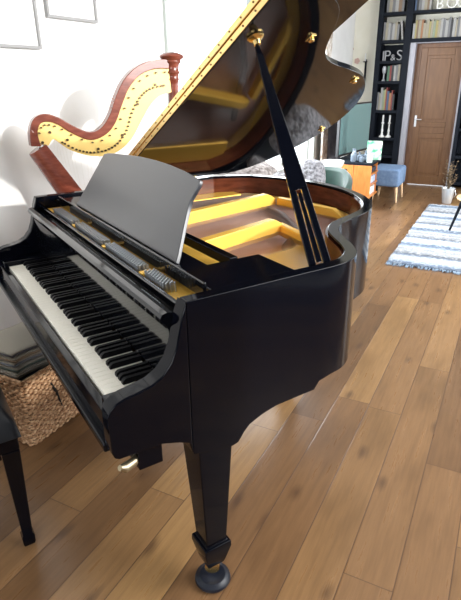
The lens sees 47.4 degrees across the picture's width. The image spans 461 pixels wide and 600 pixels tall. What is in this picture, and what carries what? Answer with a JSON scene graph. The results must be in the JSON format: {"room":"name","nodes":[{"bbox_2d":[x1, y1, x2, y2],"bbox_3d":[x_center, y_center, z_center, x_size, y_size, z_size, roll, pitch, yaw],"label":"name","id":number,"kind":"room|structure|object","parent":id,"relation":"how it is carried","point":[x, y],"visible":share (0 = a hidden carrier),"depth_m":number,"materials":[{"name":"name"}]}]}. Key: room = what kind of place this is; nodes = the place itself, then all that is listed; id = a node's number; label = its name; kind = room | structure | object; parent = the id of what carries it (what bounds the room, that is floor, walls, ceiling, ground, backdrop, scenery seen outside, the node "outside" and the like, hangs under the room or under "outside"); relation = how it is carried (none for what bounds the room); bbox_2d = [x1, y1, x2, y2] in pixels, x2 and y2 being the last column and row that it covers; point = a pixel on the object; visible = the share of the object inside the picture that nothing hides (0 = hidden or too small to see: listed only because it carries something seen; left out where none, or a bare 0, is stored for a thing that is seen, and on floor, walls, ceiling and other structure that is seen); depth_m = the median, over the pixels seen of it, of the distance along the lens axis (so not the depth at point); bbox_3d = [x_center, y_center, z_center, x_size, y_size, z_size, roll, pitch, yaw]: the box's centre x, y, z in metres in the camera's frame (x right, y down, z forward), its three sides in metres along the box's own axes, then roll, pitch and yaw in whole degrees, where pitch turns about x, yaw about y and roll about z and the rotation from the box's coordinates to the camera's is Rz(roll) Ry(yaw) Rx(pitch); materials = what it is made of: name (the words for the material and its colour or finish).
{"room":"music room","nodes":[
{"label":"music room","id":0,"kind":"room"},
{"bbox_2d":[0,0,355,329],"bbox_3d":[-0.618,-2.171,3.766,0.222,4.200,10.650,11,25,25],"label":"wall","id":1,"kind":"structure","parent":0,"point":[76,73],"depth_m":3.13,"materials":[{"name":"white paint"}]},
{"bbox_2d":[0,0,41,48],"bbox_3d":[-1.192,-1.554,2.527,0.022,0.608,0.628,11,25,25],"label":"framed picture","id":2,"kind":"object","parent":1,"relation":"attached to","point":[19,22],"visible":1,"depth_m":2.76,"materials":[{"name":"grey"}]},
{"bbox_2d":[43,0,97,22],"bbox_3d":[-0.920,-1.873,2.967,0.022,0.525,0.416,11,25,25],"label":"framed picture","id":3,"kind":"object","parent":1,"relation":"attached to","point":[73,10],"visible":1,"depth_m":3.05,"materials":[{"name":"grey"}]},
{"bbox_2d":[193,0,231,175],"bbox_3d":[-0.127,-1.729,4.535,0.060,2.660,0.652,11,25,25],"label":"curtain","id":4,"kind":"object","parent":1,"relation":"hanging from","point":[212,17],"visible":0.15,"depth_m":4.25,"materials":[{"name":"white fabric"}]},
{"bbox_2d":[162,0,315,158],"bbox_3d":[0.344,-2.264,5.409,0.053,2.280,3.515,11,25,25],"label":"trim","id":5,"kind":"structure","parent":1,"relation":"attached to","point":[166,4],"depth_m":3.87,"materials":[{"name":"grey paint"}]},
{"bbox_2d":[246,0,308,166],"bbox_3d":[0.203,-2.274,5.475,0.141,2.150,3.430,11,25,25],"label":"window","id":6,"kind":"structure","parent":1,"relation":"in","point":[302,152],"depth_m":7.15,"materials":[{"name":"grey"}]},
{"bbox_3d":[1.499,-3.002,7.343,0.680,0.016,0.410,-14,26,-29],"label":"curtain rod","id":7,"kind":"object","parent":1,"relation":"attached to","visible":0},
{"bbox_2d":[320,33,332,161],"bbox_3d":[1.278,-2.704,7.000,0.056,2.560,0.253,10,25,25],"label":"curtain","id":8,"kind":"object","parent":7,"relation":"hanging from","point":[324,135],"visible":0.27,"depth_m":7.15,"materials":[{"name":"white fabric"}]},
{"bbox_2d":[327,121,339,158],"bbox_3d":[1.511,-2.344,7.622,0.068,1.410,0.672,11,25,25],"label":"curtain","id":9,"kind":"object","parent":7,"relation":"hanging from","point":[332,130],"visible":0.22,"depth_m":7.50,"materials":[{"name":"grey fabric"}]},
{"bbox_2d":[0,183,460,599],"bbox_3d":[1.506,0.206,3.584,4.700,0.100,10.850,11,25,25],"label":"floor","id":10,"kind":"structure","parent":0,"point":[348,487],"depth_m":2.14,"materials":[{"name":"brown wood"}]},
{"bbox_2d":[0,386,35,546],"bbox_3d":[-1.006,0.559,1.944,0.375,0.578,0.630,-14,26,-29],"label":"piano bench","id":11,"kind":"object","parent":10,"relation":"on","point":[10,455],"visible":1,"depth_m":1.77,"materials":[{"name":"black wood"}]},
{"bbox_2d":[0,386,21,442],"bbox_3d":[-1.009,0.339,1.852,0.375,0.100,0.630,-14,26,-29],"label":"seat cushion","id":12,"kind":"object","parent":11,"relation":"on","point":[9,431],"depth_m":1.70,"materials":[{"name":"black leather"}]},
{"bbox_2d":[0,365,79,445],"bbox_3d":[-0.985,0.413,2.595,0.418,0.341,0.426,11,25,25],"label":"basket","id":13,"kind":"object","parent":10,"relation":"on","point":[39,404],"visible":0.4,"depth_m":2.40,"materials":[{"name":"wicker"}]},
{"bbox_3d":[-0.991,0.340,2.567,0.264,0.044,0.326,11,25,26],"label":"magazine","id":14,"kind":"object","parent":13,"relation":"in","visible":0},
{"bbox_3d":[-0.991,0.317,2.557,0.255,0.044,0.326,9,25,23],"label":"magazine","id":15,"kind":"object","parent":14,"relation":"on","visible":0},
{"bbox_2d":[0,364,48,380],"bbox_3d":[-0.992,0.293,2.548,0.251,0.044,0.326,11,25,25],"label":"magazine","id":16,"kind":"object","parent":15,"relation":"on","point":[29,373],"visible":0.08,"depth_m":2.42,"materials":[{"name":"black paper"}]},
{"bbox_2d":[0,359,48,378],"bbox_3d":[-0.992,0.270,2.538,0.277,0.044,0.326,12,26,28],"label":"magazine","id":17,"kind":"object","parent":16,"relation":"on","point":[43,362],"visible":0.1,"depth_m":2.39,"materials":[{"name":"beige paper"}]},
{"bbox_2d":[0,355,45,372],"bbox_3d":[-0.992,0.246,2.528,0.267,0.044,0.326,10,25,25],"label":"magazine","id":18,"kind":"object","parent":17,"relation":"on","point":[19,368],"visible":0.11,"depth_m":2.38,"materials":[{"name":"grey paper"}]},
{"bbox_2d":[0,351,42,367],"bbox_3d":[-0.993,0.223,2.518,0.252,0.044,0.326,11,25,26],"label":"magazine","id":19,"kind":"object","parent":18,"relation":"on","point":[3,362],"visible":0.07,"depth_m":2.37,"materials":[{"name":"grey paper"}]},
{"bbox_2d":[0,347,40,362],"bbox_3d":[-0.993,0.199,2.508,0.272,0.044,0.326,11,25,26],"label":"magazine","id":20,"kind":"object","parent":19,"relation":"on","point":[21,356],"visible":0.12,"depth_m":2.35,"materials":[{"name":"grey paper"}]},
{"bbox_2d":[0,322,37,357],"bbox_3d":[-0.993,0.175,2.498,0.272,0.044,0.326,12,26,28],"label":"magazine","id":21,"kind":"object","parent":20,"relation":"on","point":[15,340],"visible":0.52,"depth_m":2.43,"materials":[{"name":"grey paper"}]},
{"bbox_2d":[27,52,183,192],"bbox_3d":[-0.641,-0.510,3.050,0.907,1.689,0.350,-14,26,-29],"label":"harp","id":22,"kind":"object","parent":10,"relation":"on","point":[146,81],"visible":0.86,"depth_m":2.83,"materials":[{"name":"brown wood"}]},
{"bbox_2d":[0,0,371,592],"bbox_3d":[-0.045,-0.241,2.243,1.602,1.800,1.612,-14,26,-29],"label":"grand piano","id":23,"kind":"object","parent":10,"relation":"on","point":[168,303],"visible":1,"depth_m":1.66,"materials":[{"name":"black wood"}]},
{"bbox_2d":[55,195,80,204],"bbox_3d":[-0.704,-0.503,2.598,0.300,0.027,0.078,-14,26,-29],"label":"shelf","id":24,"kind":"object","parent":23,"relation":"attached to","point":[57,197],"depth_m":2.55,"materials":[{"name":"black wood"}]},
{"bbox_2d":[64,196,206,269],"bbox_3d":[-0.437,-0.282,2.041,0.094,0.026,1.245,-14,26,-29],"label":"shelf","id":25,"kind":"object","parent":23,"relation":"attached to","point":[148,252],"depth_m":1.81,"materials":[{"name":"black wood"}]},
{"bbox_2d":[185,254,293,290],"bbox_3d":[0.019,-0.073,1.521,0.280,0.030,0.183,-14,26,-29],"label":"shelf","id":26,"kind":"object","parent":23,"relation":"attached to","point":[235,271],"depth_m":1.49,"materials":[{"name":"black wood"}]},
{"bbox_2d":[247,31,263,46],"bbox_3d":[0.076,-0.761,1.542,0.051,0.030,0.052,-14,-1,-29],"label":"socket","id":27,"kind":"object","parent":23,"relation":"attached to","point":[255,38],"depth_m":1.53,"materials":[{"name":"gold metal"}]},
{"bbox_2d":[195,562,230,592],"bbox_3d":[-0.059,0.923,1.757,0.120,0.027,0.120,-14,26,-29],"label":"cup","id":28,"kind":"object","parent":10,"relation":"on","point":[208,582],"depth_m":1.74,"materials":[{"name":"black"}]},
{"bbox_2d":[275,167,283,171],"bbox_3d":[0.301,-0.960,5.349,0.360,0.720,0.440,11,25,25],"label":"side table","id":29,"kind":"object","parent":10,"relation":"on","point":[279,169],"visible":0.02,"depth_m":5.26,"materials":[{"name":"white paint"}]},
{"bbox_2d":[325,166,352,189],"bbox_3d":[0.830,-0.875,5.100,0.668,0.750,0.609,11,25,25],"label":"armchair","id":30,"kind":"object","parent":10,"relation":"on","point":[341,177],"visible":0.13,"depth_m":5.06,"materials":[{"name":"green fabric"}]},
{"bbox_2d":[301,159,325,182],"bbox_3d":[0.746,-1.106,4.891,0.256,0.395,0.240,11,26,27],"label":"cushion","id":31,"kind":"object","parent":30,"relation":"on","point":[312,169],"visible":0.42,"depth_m":4.79,"materials":[{"name":"grey fabric"}]},
{"bbox_2d":[339,158,379,201],"bbox_3d":[1.612,-1.512,6.813,0.490,0.575,0.420,11,25,25],"label":"sideboard","id":32,"kind":"object","parent":10,"relation":"on","point":[360,172],"visible":0.46,"depth_m":6.57,"materials":[{"name":"orange wood"}]},
{"bbox_2d":[350,148,355,161],"bbox_3d":[1.543,-1.816,6.588,0.068,0.160,0.068,-14,26,-29],"label":"glass bottle","id":33,"kind":"object","parent":32,"relation":"on","point":[353,155],"visible":1,"depth_m":6.57,"materials":[{"name":"blue"}]},
{"bbox_2d":[359,154,364,161],"bbox_3d":[1.641,-1.774,6.575,0.068,0.090,0.068,-14,26,-29],"label":"glass bottle","id":34,"kind":"object","parent":32,"relation":"on","point":[361,159],"visible":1,"depth_m":6.55,"materials":[{"name":"blue"}]},
{"bbox_2d":[367,154,372,162],"bbox_3d":[1.730,-1.762,6.530,0.072,0.100,0.072,-14,26,-29],"label":"cup","id":35,"kind":"object","parent":32,"relation":"on","point":[369,156],"visible":1,"depth_m":6.50,"materials":[{"name":"white ceramic"}]},
{"bbox_2d":[370,184,373,193],"bbox_3d":[1.737,-1.424,6.780,0.150,0.090,0.340,11,25,25],"label":"magazine stack","id":36,"kind":"object","parent":32,"relation":"on","point":[371,186],"visible":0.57,"depth_m":6.79,"materials":[{"name":"white paper"}]},
{"bbox_2d":[367,141,382,159],"bbox_3d":[1.832,-1.906,6.699,0.185,0.233,0.054,7,24,18],"label":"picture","id":37,"kind":"object","parent":32,"relation":"on","point":[373,147],"visible":0.91,"depth_m":6.69},
{"bbox_2d":[372,164,405,202],"bbox_3d":[2.155,-1.607,7.201,0.380,0.442,0.460,11,25,25],"label":"ottoman","id":38,"kind":"object","parent":10,"relation":"on","point":[388,175],"visible":0.71,"depth_m":6.99,"materials":[{"name":"blue fabric"}]},
{"bbox_2d":[376,164,405,186],"bbox_3d":[2.153,-1.700,7.162,0.380,0.240,0.460,11,25,25],"label":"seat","id":39,"kind":"object","parent":38,"relation":"on","point":[388,175],"depth_m":6.98,"materials":[{"name":"blue fabric"}]},
{"bbox_2d":[369,0,460,186],"bbox_3d":[3.184,-3.120,7.464,2.250,3.000,0.249,11,25,25],"label":"bookcase","id":40,"kind":"object","parent":10,"relation":"on","point":[390,146],"visible":0.7,"depth_m":7.77,"materials":[{"name":"black wood"}]},
{"bbox_2d":[376,92,380,109],"bbox_3d":[2.255,-3.028,7.993,0.027,0.253,0.136,11,25,25],"label":"book","id":41,"kind":"object","parent":40,"relation":"on","point":[378,92],"visible":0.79,"depth_m":7.94,"materials":[{"name":"grey paper"}]},
{"bbox_2d":[379,115,383,136],"bbox_3d":[2.333,-2.671,8.068,0.090,0.325,0.089,11,25,25],"label":"candlestick","id":42,"kind":"object","parent":40,"relation":"on","point":[382,122],"visible":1,"depth_m":8.07,"materials":[{"name":"white ceramic"}]},
{"bbox_2d":[379,88,384,109],"bbox_3d":[2.298,-3.047,7.959,0.029,0.314,0.132,11,25,25],"label":"book","id":43,"kind":"object","parent":40,"relation":"on","point":[382,89],"visible":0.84,"depth_m":7.91,"materials":[{"name":"grey paper"}]},
{"bbox_2d":[381,90,384,109],"bbox_3d":[2.323,-3.026,7.953,0.025,0.280,0.132,11,25,25],"label":"book","id":44,"kind":"object","parent":40,"relation":"on","point":[383,90],"visible":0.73,"depth_m":7.90,"materials":[{"name":"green paper"}]},
{"bbox_2d":[381,66,386,80],"bbox_3d":[2.279,-3.359,7.805,0.068,0.200,0.068,-14,26,-29],"label":"goblet","id":45,"kind":"object","parent":40,"relation":"on","point":[384,68],"visible":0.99,"depth_m":7.77,"materials":[{"name":"grey glass"}]},
{"bbox_2d":[383,89,385,109],"bbox_3d":[2.346,-3.031,7.945,0.020,0.293,0.143,11,25,25],"label":"book","id":46,"kind":"object","parent":40,"relation":"on","point":[385,89],"visible":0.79,"depth_m":7.89,"materials":[{"name":"yellow paper"}]},
{"bbox_2d":[383,22,386,39],"bbox_3d":[2.252,-3.896,7.633,0.031,0.233,0.149,11,25,25],"label":"book","id":47,"kind":"object","parent":40,"relation":"on","point":[384,30],"visible":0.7,"depth_m":7.57,"materials":[{"name":"grey paper"}]},
{"bbox_2d":[385,23,388,39],"bbox_3d":[2.285,-3.890,7.627,0.033,0.226,0.165,11,25,25],"label":"book","id":48,"kind":"object","parent":40,"relation":"on","point":[387,24],"visible":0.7,"depth_m":7.56,"materials":[{"name":"brown paper"}]},
{"bbox_2d":[385,87,389,109],"bbox_3d":[2.369,-3.042,7.944,0.016,0.314,0.169,11,25,25],"label":"book","id":49,"kind":"object","parent":40,"relation":"on","point":[388,88],"visible":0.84,"depth_m":7.88,"materials":[{"name":"red paper"}]},
{"bbox_2d":[385,115,390,137],"bbox_3d":[2.421,-2.654,8.025,0.090,0.325,0.089,11,25,25],"label":"candlestick","id":50,"kind":"object","parent":40,"relation":"on","point":[389,122],"visible":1,"depth_m":8.03,"materials":[{"name":"white ceramic"}]},
{"bbox_2d":[387,66,389,80],"bbox_3d":[2.362,-3.364,7.809,0.033,0.202,0.166,11,25,25],"label":"book","id":51,"kind":"object","parent":40,"relation":"on","point":[388,70],"visible":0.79,"depth_m":7.74,"materials":[{"name":"green paper"}]},
{"bbox_2d":[387,0,389,11],"bbox_3d":[2.270,-4.208,7.499,0.034,0.201,0.164,11,25,25],"label":"book","id":52,"kind":"object","parent":40,"relation":"on","point":[388,1],"visible":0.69,"depth_m":7.44,"materials":[{"name":"grey paper"}]},
{"bbox_2d":[386,91,391,109],"bbox_3d":[2.391,-3.015,7.943,0.029,0.266,0.170,11,25,25],"label":"book","id":53,"kind":"object","parent":40,"relation":"on","point":[388,92],"visible":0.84,"depth_m":7.88,"materials":[{"name":"blue paper"}]},
{"bbox_2d":[387,23,392,39],"bbox_3d":[2.316,-3.885,7.613,0.032,0.226,0.167,11,25,25],"label":"book","id":54,"kind":"object","parent":40,"relation":"on","point":[389,27],"visible":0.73,"depth_m":7.54,"materials":[{"name":"grey paper"}]},
{"bbox_2d":[388,93,391,109],"bbox_3d":[2.411,-2.992,7.919,0.032,0.240,0.133,11,25,25],"label":"book","id":55,"kind":"object","parent":40,"relation":"on","point":[389,102],"visible":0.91,"depth_m":7.86,"materials":[{"name":"brown paper"}]},
{"bbox_2d":[389,0,392,11],"bbox_3d":[2.300,-4.205,7.469,0.042,0.218,0.139,11,25,25],"label":"book","id":56,"kind":"object","parent":40,"relation":"on","point":[391,1],"visible":0.69,"depth_m":7.42,"materials":[{"name":"brown paper"}]},
{"bbox_2d":[390,24,392,39],"bbox_3d":[2.342,-3.871,7.601,0.025,0.210,0.162,11,25,25],"label":"book","id":57,"kind":"object","parent":40,"relation":"on","point":[391,24],"visible":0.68,"depth_m":7.54,"materials":[{"name":"grey paper"}]},
{"bbox_2d":[390,90,394,109],"bbox_3d":[2.433,-3.005,7.900,0.017,0.278,0.131,11,25,25],"label":"book","id":58,"kind":"object","parent":40,"relation":"on","point":[393,91],"visible":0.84,"depth_m":7.85,"materials":[{"name":"red paper"}]},
{"bbox_2d":[391,65,395,80],"bbox_3d":[2.416,-3.361,7.781,0.030,0.217,0.170,11,25,25],"label":"book","id":59,"kind":"object","parent":40,"relation":"on","point":[392,73],"visible":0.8,"depth_m":7.71,"materials":[{"name":"grey paper"}]},
{"bbox_2d":[391,94,396,109],"bbox_3d":[2.458,-2.979,7.906,0.028,0.226,0.146,11,25,25],"label":"book","id":60,"kind":"object","parent":40,"relation":"on","point":[394,95],"visible":1,"depth_m":7.87,"materials":[{"name":"grey paper"}]},
{"bbox_2d":[392,23,395,39],"bbox_3d":[2.370,-3.868,7.590,0.034,0.212,0.167,11,25,25],"label":"book","id":61,"kind":"object","parent":40,"relation":"on","point":[393,30],"visible":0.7,"depth_m":7.52,"materials":[{"name":"grey paper"}]},
{"bbox_2d":[392,0,395,11],"bbox_3d":[2.338,-4.223,7.445,0.038,0.270,0.149,11,25,25],"label":"book","id":62,"kind":"object","parent":40,"relation":"on","point":[394,1],"visible":0.69,"depth_m":7.41,"materials":[{"name":"grey paper"}]},
{"bbox_2d":[393,66,395,80],"bbox_3d":[2.436,-3.345,7.757,0.028,0.207,0.136,11,25,25],"label":"book","id":63,"kind":"object","parent":40,"relation":"on","point":[394,66],"visible":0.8,"depth_m":7.70,"materials":[{"name":"grey paper"}]},
{"bbox_2d":[395,65,397,80],"bbox_3d":[2.469,-3.351,7.755,0.027,0.217,0.169,11,25,25],"label":"book","id":64,"kind":"object","parent":40,"relation":"on","point":[396,65],"visible":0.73,"depth_m":7.69,"materials":[{"name":"grey paper"}]},
{"bbox_2d":[394,21,399,39],"bbox_3d":[2.393,-3.867,7.557,0.032,0.234,0.134,11,25,25],"label":"book","id":65,"kind":"object","parent":40,"relation":"on","point":[397,22],"visible":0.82,"depth_m":7.50,"materials":[{"name":"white paper"}]},
{"bbox_2d":[395,0,398,11],"bbox_3d":[2.376,-4.211,7.429,0.044,0.258,0.149,11,25,25],"label":"book","id":66,"kind":"object","parent":40,"relation":"on","point":[397,1],"visible":0.69,"depth_m":7.39,"materials":[{"name":"grey paper"}]},
{"bbox_2d":[396,24,400,39],"bbox_3d":[2.422,-3.845,7.553,0.028,0.197,0.139,11,25,25],"label":"book","id":67,"kind":"object","parent":40,"relation":"on","point":[399,25],"visible":0.84,"depth_m":7.51,"materials":[{"name":"grey paper"}]},
{"bbox_2d":[397,64,400,80],"bbox_3d":[2.493,-3.344,7.735,0.032,0.220,0.153,11,25,25],"label":"book","id":68,"kind":"object","parent":40,"relation":"on","point":[399,65],"visible":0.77,"depth_m":7.67,"materials":[{"name":"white paper"}]},
{"bbox_2d":[398,0,402,11],"bbox_3d":[2.414,-4.195,7.407,0.045,0.245,0.136,11,25,25],"label":"book","id":69,"kind":"object","parent":40,"relation":"on","point":[400,1],"visible":0.75,"depth_m":7.37,"materials":[{"name":"brown paper"}]},
{"bbox_2d":[401,21,404,38],"bbox_3d":[2.469,-3.858,7.527,0.062,0.239,0.147,11,25,25],"label":"book","id":70,"kind":"object","parent":40,"relation":"on","point":[402,22],"visible":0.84,"depth_m":7.49,"materials":[{"name":"grey paper"}]},
{"bbox_2d":[402,0,406,10],"bbox_3d":[2.454,-4.193,7.403,0.029,0.244,0.165,11,25,25],"label":"book","id":71,"kind":"object","parent":40,"relation":"on","point":[404,4],"visible":0.75,"depth_m":7.37,"materials":[{"name":"grey paper"}]},
{"bbox_2d":[412,23,415,38],"bbox_3d":[2.618,-3.814,7.466,0.030,0.191,0.155,11,25,25],"label":"book","id":72,"kind":"object","parent":40,"relation":"on","point":[414,24],"visible":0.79,"depth_m":7.40,"materials":[{"name":"grey paper"}]},
{"bbox_2d":[414,20,417,38],"bbox_3d":[2.637,-3.824,7.438,0.022,0.231,0.132,11,25,25],"label":"book","id":73,"kind":"object","parent":40,"relation":"on","point":[416,20],"visible":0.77,"depth_m":7.38,"materials":[{"name":"yellow paper"}]},
{"bbox_2d":[418,20,421,37],"bbox_3d":[2.684,-3.819,7.420,0.036,0.234,0.144,11,25,25],"label":"book","id":74,"kind":"object","parent":40,"relation":"on","point":[420,21],"visible":0.75,"depth_m":7.36,"materials":[{"name":"brown paper"}]},
{"bbox_2d":[420,19,425,37],"bbox_3d":[2.716,-3.817,7.412,0.025,0.236,0.160,11,25,25],"label":"book","id":75,"kind":"object","parent":40,"relation":"on","point":[423,20],"visible":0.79,"depth_m":7.35,"materials":[{"name":"brown paper"}]},
{"bbox_2d":[422,23,426,37],"bbox_3d":[2.739,-3.787,7.396,0.037,0.191,0.132,11,25,25],"label":"book","id":76,"kind":"object","parent":40,"relation":"on","point":[425,24],"visible":0.77,"depth_m":7.34,"materials":[{"name":"brown paper"}]},
{"bbox_2d":[425,19,431,37],"bbox_3d":[2.781,-3.806,7.386,0.036,0.234,0.169,11,25,25],"label":"book","id":77,"kind":"object","parent":40,"relation":"on","point":[428,20],"visible":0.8,"depth_m":7.32,"materials":[{"name":"brown paper"}]},
{"bbox_2d":[428,21,431,37],"bbox_3d":[2.805,-3.784,7.370,0.026,0.206,0.148,11,25,25],"label":"book","id":78,"kind":"object","parent":40,"relation":"on","point":[430,24],"visible":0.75,"depth_m":7.31,"materials":[{"name":"yellow paper"}]},
{"bbox_2d":[429,0,432,9],"bbox_3d":[2.773,-4.141,7.235,0.022,0.269,0.147,11,25,25],"label":"book","id":79,"kind":"object","parent":40,"relation":"on","point":[431,1],"visible":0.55,"depth_m":7.22,"materials":[{"name":"grey paper"}]},
{"bbox_2d":[430,19,434,37],"bbox_3d":[2.829,-3.789,7.351,0.028,0.228,0.143,11,25,25],"label":"book","id":80,"kind":"object","parent":40,"relation":"on","point":[433,20],"visible":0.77,"depth_m":7.29,"materials":[{"name":"brown paper"}]},
{"bbox_2d":[432,20,435,37],"bbox_3d":[2.855,-3.777,7.341,0.029,0.214,0.142,11,25,25],"label":"book","id":81,"kind":"object","parent":40,"relation":"on","point":[434,26],"visible":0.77,"depth_m":7.29,"materials":[{"name":"grey paper"}]},
{"bbox_2d":[434,20,438,37],"bbox_3d":[2.885,-3.774,7.332,0.031,0.214,0.154,11,25,25],"label":"book","id":82,"kind":"object","parent":40,"relation":"on","point":[437,21],"visible":0.79,"depth_m":7.27,"materials":[{"name":"yellow paper"}]},
{"bbox_2d":[437,20,440,37],"bbox_3d":[2.912,-3.765,7.316,0.030,0.210,0.145,11,25,25],"label":"book","id":83,"kind":"object","parent":40,"relation":"on","point":[439,24],"visible":0.77,"depth_m":7.26,"materials":[{"name":"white paper"}]},
{"bbox_2d":[436,0,443,8],"bbox_3d":[2.848,-4.019,7.130,0.084,0.123,0.024,11,25,25],"label":"letter","id":84,"kind":"object","parent":40,"relation":"on","point":[437,0],"visible":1,"depth_m":7.13,"materials":[{"name":"white"}]},
{"bbox_2d":[439,18,444,36],"bbox_3d":[2.937,-3.772,7.291,0.030,0.240,0.131,11,25,25],"label":"book","id":85,"kind":"object","parent":40,"relation":"on","point":[442,20],"visible":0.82,"depth_m":7.24,"materials":[{"name":"grey paper"}]},
{"bbox_2d":[442,19,446,36],"bbox_3d":[2.971,-3.765,7.291,0.031,0.227,0.159,11,25,25],"label":"book","id":86,"kind":"object","parent":40,"relation":"on","point":[444,23],"visible":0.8,"depth_m":7.23,"materials":[{"name":"grey paper"}]},
{"bbox_2d":[444,20,448,36],"bbox_3d":[2.998,-3.748,7.271,0.037,0.210,0.139,11,25,25],"label":"book","id":87,"kind":"object","parent":40,"relation":"on","point":[447,21],"visible":0.77,"depth_m":7.21,"materials":[{"name":"grey paper"}]},
{"bbox_2d":[447,17,452,36],"bbox_3d":[3.028,-3.757,7.250,0.029,0.242,0.140,11,25,25],"label":"book","id":88,"kind":"object","parent":40,"relation":"on","point":[450,18],"visible":0.82,"depth_m":7.20,"materials":[{"name":"grey paper"}]},
{"bbox_2d":[449,20,453,36],"bbox_3d":[3.056,-3.735,7.249,0.027,0.202,0.147,11,25,25],"label":"book","id":89,"kind":"object","parent":40,"relation":"on","point":[452,21],"visible":0.77,"depth_m":7.19,"materials":[{"name":"grey paper"}]},
{"bbox_2d":[452,17,457,36],"bbox_3d":[3.081,-3.743,7.224,0.033,0.235,0.134,11,25,25],"label":"book","id":90,"kind":"object","parent":40,"relation":"on","point":[455,18],"visible":0.82,"depth_m":7.17,"materials":[{"name":"grey paper"}]},
{"bbox_2d":[454,19,458,36],"bbox_3d":[3.109,-3.728,7.220,0.023,0.211,0.143,11,25,25],"label":"book","id":91,"kind":"object","parent":40,"relation":"on","point":[457,19],"visible":0.77,"depth_m":7.16,"materials":[{"name":"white paper"}]},
{"bbox_2d":[456,16,460,36],"bbox_3d":[3.132,-3.740,7.204,0.025,0.244,0.148,11,25,25],"label":"book","id":92,"kind":"object","parent":40,"relation":"on","point":[460,16],"visible":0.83,"depth_m":7.14,"materials":[{"name":"grey paper"}]},
{"bbox_2d":[385,204,460,274],"bbox_3d":[2.756,-0.650,5.423,1.728,0.030,2.701,11,25,25],"label":"rug","id":93,"kind":"object","parent":10,"relation":"on","point":[429,244],"visible":0.94,"depth_m":5.20,"materials":[{"name":"white fabric"}]},
{"bbox_2d":[449,194,460,230],"bbox_3d":[2.498,-0.838,5.330,0.520,0.397,0.538,11,25,25],"label":"side table","id":94,"kind":"object","parent":93,"relation":"on","point":[459,195],"visible":1,"depth_m":5.50,"materials":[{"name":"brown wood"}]},
{"bbox_2d":[442,159,458,203],"bbox_3d":[2.865,-1.545,6.875,0.172,0.557,0.229,-5,23,-9],"label":"potted plant","id":95,"kind":"object","parent":10,"relation":"on","point":[447,192],"visible":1,"depth_m":6.88,"materials":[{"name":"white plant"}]},
{"bbox_3d":[1.221,-1.304,6.375,0.280,0.540,0.280,11,25,25],"label":"plant stand","id":96,"kind":"object","parent":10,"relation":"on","visible":0},
{"bbox_2d":[322,159,343,167],"bbox_3d":[1.216,-1.602,6.250,0.252,0.105,0.280,-14,26,-29],"label":"bowl","id":97,"kind":"object","parent":96,"relation":"on","point":[337,163],"visible":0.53,"depth_m":6.16,"materials":[{"name":"grey ceramic"}]},
{"bbox_3d":[0.143,-0.625,4.651,0.458,0.645,0.430,11,25,25],"label":"hamper","id":98,"kind":"object","parent":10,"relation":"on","visible":0},
{"bbox_2d":[214,161,276,175],"bbox_3d":[0.126,-1.052,4.479,0.494,0.260,0.458,11,25,25],"label":"fur throw","id":99,"kind":"object","parent":98,"relation":"on","point":[264,168],"visible":0.2,"depth_m":4.28,"materials":[{"name":"white fur"}]},
{"bbox_3d":[0.487,-0.459,3.990,0.640,0.840,0.560,11,25,25],"label":"lounge chair","id":100,"kind":"object","parent":10,"relation":"on","visible":0},
{"bbox_2d":[270,172,284,176],"bbox_3d":[0.365,-0.749,3.939,0.169,0.419,0.527,11,25,25],"label":"fur throw","id":101,"kind":"object","parent":100,"relation":"on","point":[280,174],"visible":0.13,"depth_m":3.82,"materials":[{"name":"white fur"}]},
{"bbox_2d":[352,0,460,153],"bbox_3d":[3.924,-3.631,7.107,4.900,4.200,0.200,11,25,25],"label":"wall","id":102,"kind":"structure","parent":0,"point":[366,22],"depth_m":7.87,"materials":[{"name":"beige paint"}]},
{"bbox_2d":[335,101,371,157],"bbox_3d":[1.672,-2.268,7.058,0.190,0.709,1.010,15,27,33],"label":"wall panel","id":103,"kind":"object","parent":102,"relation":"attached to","point":[353,129],"visible":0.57,"depth_m":7.01,"materials":[{"name":"teal paint"}]},
{"bbox_2d":[363,53,366,79],"bbox_3d":[2.049,-3.520,8.019,0.068,0.444,0.098,11,25,25],"label":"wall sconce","id":104,"kind":"object","parent":102,"relation":"attached to","point":[365,61],"visible":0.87,"depth_m":8.03,"materials":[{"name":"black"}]},
{"bbox_2d":[397,41,460,186],"bbox_3d":[2.958,-2.728,7.778,0.760,2.040,0.220,11,25,25],"label":"trim","id":105,"kind":"structure","parent":102,"relation":"attached to","point":[413,46],"depth_m":7.72,"materials":[{"name":"grey paint"}]},
{"bbox_2d":[403,42,460,186],"bbox_3d":[3.008,-2.719,7.821,0.655,1.990,0.110,11,25,25],"label":"trim","id":106,"kind":"structure","parent":102,"relation":"attached to","point":[448,44],"depth_m":7.73,"materials":[{"name":"brown wood"}]},
{"bbox_2d":[407,47,460,185],"bbox_3d":[2.997,-2.675,7.779,0.545,1.920,0.099,11,25,25],"label":"door","id":107,"kind":"structure","parent":102,"relation":"in","point":[439,71],"depth_m":7.76,"materials":[{"name":"brown wood"}]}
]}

